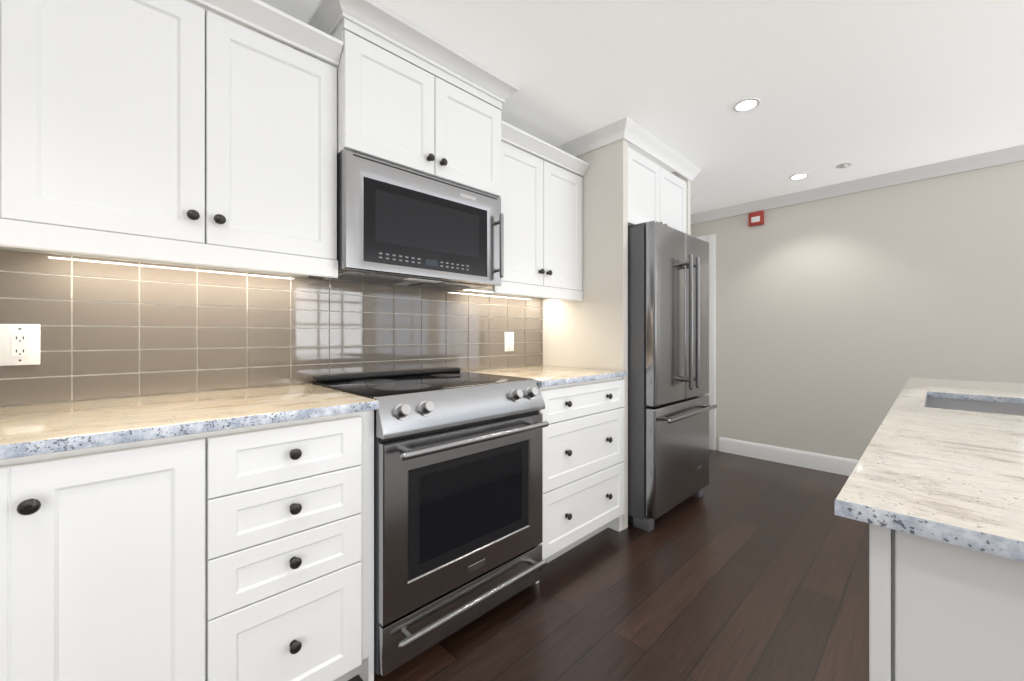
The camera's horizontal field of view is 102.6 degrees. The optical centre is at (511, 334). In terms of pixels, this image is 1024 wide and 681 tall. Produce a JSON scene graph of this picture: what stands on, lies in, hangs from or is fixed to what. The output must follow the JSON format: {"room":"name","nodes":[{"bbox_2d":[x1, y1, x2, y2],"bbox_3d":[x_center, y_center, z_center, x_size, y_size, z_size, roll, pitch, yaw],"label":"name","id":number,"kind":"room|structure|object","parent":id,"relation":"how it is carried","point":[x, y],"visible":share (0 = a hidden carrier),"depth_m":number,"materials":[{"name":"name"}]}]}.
{"room":"kitchen","nodes":[
{"label":"kitchen","id":0,"kind":"room"},
{"bbox_2d":[0,0,541,406],"bbox_3d":[-1.126,-0.045,1.597,7.245,2.330,0.120,0,0,-44],"label":"wall","id":1,"kind":"structure","parent":0,"point":[125,259],"depth_m":1.50,"materials":[{"name":"white paint"}]},
{"bbox_2d":[0,0,342,277],"bbox_3d":[-1.022,-0.629,1.337,0.783,0.841,0.393,0,0,-44],"label":"upper cabinet","id":2,"kind":"object","parent":1,"relation":"attached to","point":[180,131],"visible":1,"depth_m":1.18,"materials":[{"name":"white wood"}]},
{"bbox_2d":[0,250,542,405],"bbox_3d":[-0.797,-0.020,1.823,2.793,0.448,0.010,0,0,-44],"label":"backsplash","id":3,"kind":"structure","parent":1,"relation":"attached to","point":[112,328],"depth_m":1.53,"materials":[{"name":"brown tile"}]},
{"bbox_2d":[0,324,39,365],"bbox_3d":[-1.434,0.028,1.195,0.078,0.120,0.007,0,0,-44],"label":"electrical outlet","id":4,"kind":"object","parent":3,"relation":"attached to","point":[19,344],"visible":1,"depth_m":1.19,"materials":[{"name":"white plastic"}]},
{"bbox_2d":[504,332,513,350],"bbox_3d":[-0.017,0.042,2.568,0.078,0.120,0.007,0,0,-44],"label":"electrical outlet","id":5,"kind":"object","parent":3,"relation":"attached to","point":[508,341],"visible":1,"depth_m":2.56,"materials":[{"name":"white plastic"}]},
{"bbox_2d":[292,0,518,196],"bbox_3d":[-0.443,-0.939,1.855,0.882,0.538,0.456,0,0,-44],"label":"upper cabinet","id":6,"kind":"object","parent":1,"relation":"attached to","point":[411,96],"visible":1,"depth_m":1.65,"materials":[{"name":"white wood"}]},
{"bbox_2d":[309,149,503,290],"bbox_3d":[-0.442,-0.453,1.855,0.762,0.431,0.435,0,0,-44],"label":"over-the-range microwave","id":7,"kind":"object","parent":6,"relation":"attached to","point":[397,225],"visible":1,"depth_m":1.68,"materials":[{"name":"grey metal"}]},
{"bbox_2d":[473,120,589,300],"bbox_3d":[0.075,-0.629,2.401,0.734,0.841,0.393,0,0,-44],"label":"upper cabinet","id":8,"kind":"object","parent":1,"relation":"attached to","point":[541,205],"visible":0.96,"depth_m":2.27,"materials":[{"name":"white wood"}]},
{"bbox_2d":[466,289,492,292],"bbox_3d":[-0.031,-0.258,2.515,0.675,0.010,0.025,0,0,-44],"label":"under-cabinet light","id":9,"kind":"object","parent":8,"relation":"attached to","point":[482,290],"visible":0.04,"depth_m":2.36,"materials":[{"name":"white plastic"}]},
{"bbox_2d":[542,139,627,529],"bbox_3d":[0.439,-0.045,2.594,0.050,2.330,0.625,0,0,-44],"label":"wall","id":10,"kind":"structure","parent":0,"point":[590,330],"depth_m":2.46,"materials":[{"name":"white paint"}]},
{"bbox_2d":[628,147,686,232],"bbox_3d":[0.764,-0.885,2.890,0.826,0.460,0.648,0,0,-44],"label":"upper cabinet","id":11,"kind":"object","parent":10,"relation":"attached to","point":[657,193],"visible":0.19,"depth_m":2.63,"materials":[{"name":"white wood"}]},
{"bbox_2d":[536,117,700,180],"bbox_3d":[0.774,-1.167,2.880,1.040,0.085,0.680,0,0,-44],"label":"crown molding","id":12,"kind":"structure","parent":11,"relation":"attached to","point":[627,129],"depth_m":2.50,"materials":[{"name":"white wood"}]},
{"bbox_2d":[348,449,868,680],"bbox_3d":[1.742,1.170,1.076,10.640,0.100,7.620,0,0,-44],"label":"floor","id":13,"kind":"structure","parent":0,"point":[744,568],"depth_m":1.72,"materials":[{"name":"brown wood"}]},
{"bbox_2d":[0,431,215,680],"bbox_3d":[-1.182,0.677,1.012,0.611,0.884,0.638,0,0,-44],"label":"base cabinet","id":14,"kind":"object","parent":13,"relation":"on","point":[108,553],"depth_m":0.88,"materials":[{"name":"white wood"}]},
{"bbox_2d":[0,383,378,459],"bbox_3d":[-1.132,0.220,1.050,1.359,0.029,0.653,0,0,-44],"label":"countertop","id":15,"kind":"structure","parent":14,"relation":"on","point":[36,429],"depth_m":1.07,"materials":[{"name":"stone"}]},
{"bbox_2d":[216,410,373,680],"bbox_3d":[-0.806,0.677,1.376,0.435,0.884,0.638,0,0,-44],"label":"base cabinet","id":16,"kind":"object","parent":13,"relation":"on","point":[242,554],"depth_m":1.14,"materials":[{"name":"white wood"}]},
{"bbox_2d":[312,367,548,676],"bbox_3d":[-0.332,0.648,1.751,0.760,0.943,0.702,0,0,-44],"label":"range","id":17,"kind":"object","parent":13,"relation":"on","point":[458,496],"visible":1,"depth_m":1.48,"materials":[{"name":"grey metal"}]},
{"bbox_2d":[535,377,624,583],"bbox_3d":[0.172,0.677,2.306,0.728,0.885,0.662,0,0,-44],"label":"base cabinet","id":18,"kind":"object","parent":13,"relation":"on","point":[583,465],"visible":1,"depth_m":2.06,"materials":[{"name":"white wood"}]},
{"bbox_2d":[465,365,626,386],"bbox_3d":[0.168,0.220,2.309,0.730,0.029,0.653,0,0,-44],"label":"countertop","id":19,"kind":"structure","parent":18,"relation":"on","point":[546,376],"depth_m":2.18,"materials":[{"name":"stone"}]},
{"bbox_2d":[628,221,716,531],"bbox_3d":[0.844,0.237,2.808,0.790,1.766,0.822,0,0,-44],"label":"fridge","id":20,"kind":"object","parent":13,"relation":"on","point":[669,407],"visible":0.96,"depth_m":2.40,"materials":[{"name":"grey metal"}]},
{"bbox_2d":[869,523,1023,680],"bbox_3d":[1.563,0.673,0.838,2.040,0.893,1.088,0,0,-44],"label":"kitchen island","id":21,"kind":"object","parent":13,"relation":"on","point":[941,611],"visible":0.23,"depth_m":0.48,"materials":[{"name":"white wood"}]},
{"bbox_2d":[835,378,1023,561],"bbox_3d":[1.570,0.323,0.830,2.110,0.235,1.168,0,0,-44],"label":"island countertop","id":22,"kind":"structure","parent":21,"relation":"on","point":[942,460],"depth_m":0.62,"materials":[{"name":"stone"}]},
{"bbox_2d":[260,0,1023,213],"bbox_3d":[1.742,-1.260,1.076,10.640,0.100,7.620,0,0,-44],"label":"ceiling","id":23,"kind":"structure","parent":0,"point":[867,88],"depth_m":1.91,"materials":[{"name":"white paint"}]},
{"bbox_2d":[733,98,759,111],"bbox_3d":[1.229,-1.206,2.152,0.124,0.008,0.124,0,0,-44],"label":"recessed light","id":24,"kind":"object","parent":23,"relation":"in","point":[746,104],"visible":1,"depth_m":2.14,"materials":[{"name":"white"}]},
{"bbox_2d":[789,173,808,179],"bbox_3d":[2.185,-1.206,3.120,0.124,0.008,0.124,0,0,-44],"label":"recessed light","id":25,"kind":"object","parent":23,"relation":"in","point":[798,176],"visible":0.98,"depth_m":3.11,"materials":[{"name":"white"}]},
{"bbox_2d":[836,162,851,168],"bbox_3d":[2.365,-1.201,2.919,0.090,0.018,0.090,0,0,-44],"label":"smoke detector","id":26,"kind":"object","parent":23,"relation":"attached to","point":[844,165],"visible":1,"depth_m":2.91,"materials":[{"name":"white plastic"}]},
{"bbox_2d":[671,171,690,234],"bbox_3d":[1.071,-0.045,3.206,0.050,2.330,0.625,0,0,-44],"label":"wall","id":27,"kind":"structure","parent":0,"point":[688,201],"depth_m":2.99,"materials":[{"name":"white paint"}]},
{"bbox_2d":[691,160,1023,459],"bbox_3d":[2.028,-0.045,4.029,0.120,2.330,3.775,0,0,-44],"label":"wall","id":28,"kind":"structure","parent":0,"point":[841,320],"depth_m":3.20,"materials":[{"name":"white paint"}]},
{"bbox_2d":[696,234,715,449],"bbox_3d":[1.598,0.070,4.372,0.020,2.100,1.085,0,0,-44],"label":"door frame","id":29,"kind":"structure","parent":28,"relation":"attached to","point":[711,241],"depth_m":3.99,"materials":[{"name":"white wood"}]},
{"bbox_2d":[748,211,763,226],"bbox_3d":[2.215,-1.056,3.720,0.039,0.120,0.120,0,0,-44],"label":"fire alarm","id":30,"kind":"object","parent":28,"relation":"attached to","point":[755,218],"visible":0.96,"depth_m":3.71,"materials":[{"name":"red plastic"}]},
{"bbox_2d":[719,437,858,475],"bbox_3d":[2.638,1.052,3.302,0.014,0.135,1.830,0,0,-44],"label":"baseboard","id":31,"kind":"structure","parent":28,"relation":"attached to","point":[828,463],"depth_m":3.53,"materials":[{"name":"white wood"}]},
{"bbox_2d":[691,145,1022,223],"bbox_3d":[2.478,-1.167,3.439,0.055,0.085,2.250,0,0,-44],"label":"crown molding","id":32,"kind":"structure","parent":28,"relation":"attached to","point":[987,159],"depth_m":3.13,"materials":[{"name":"white wood"}]}
]}

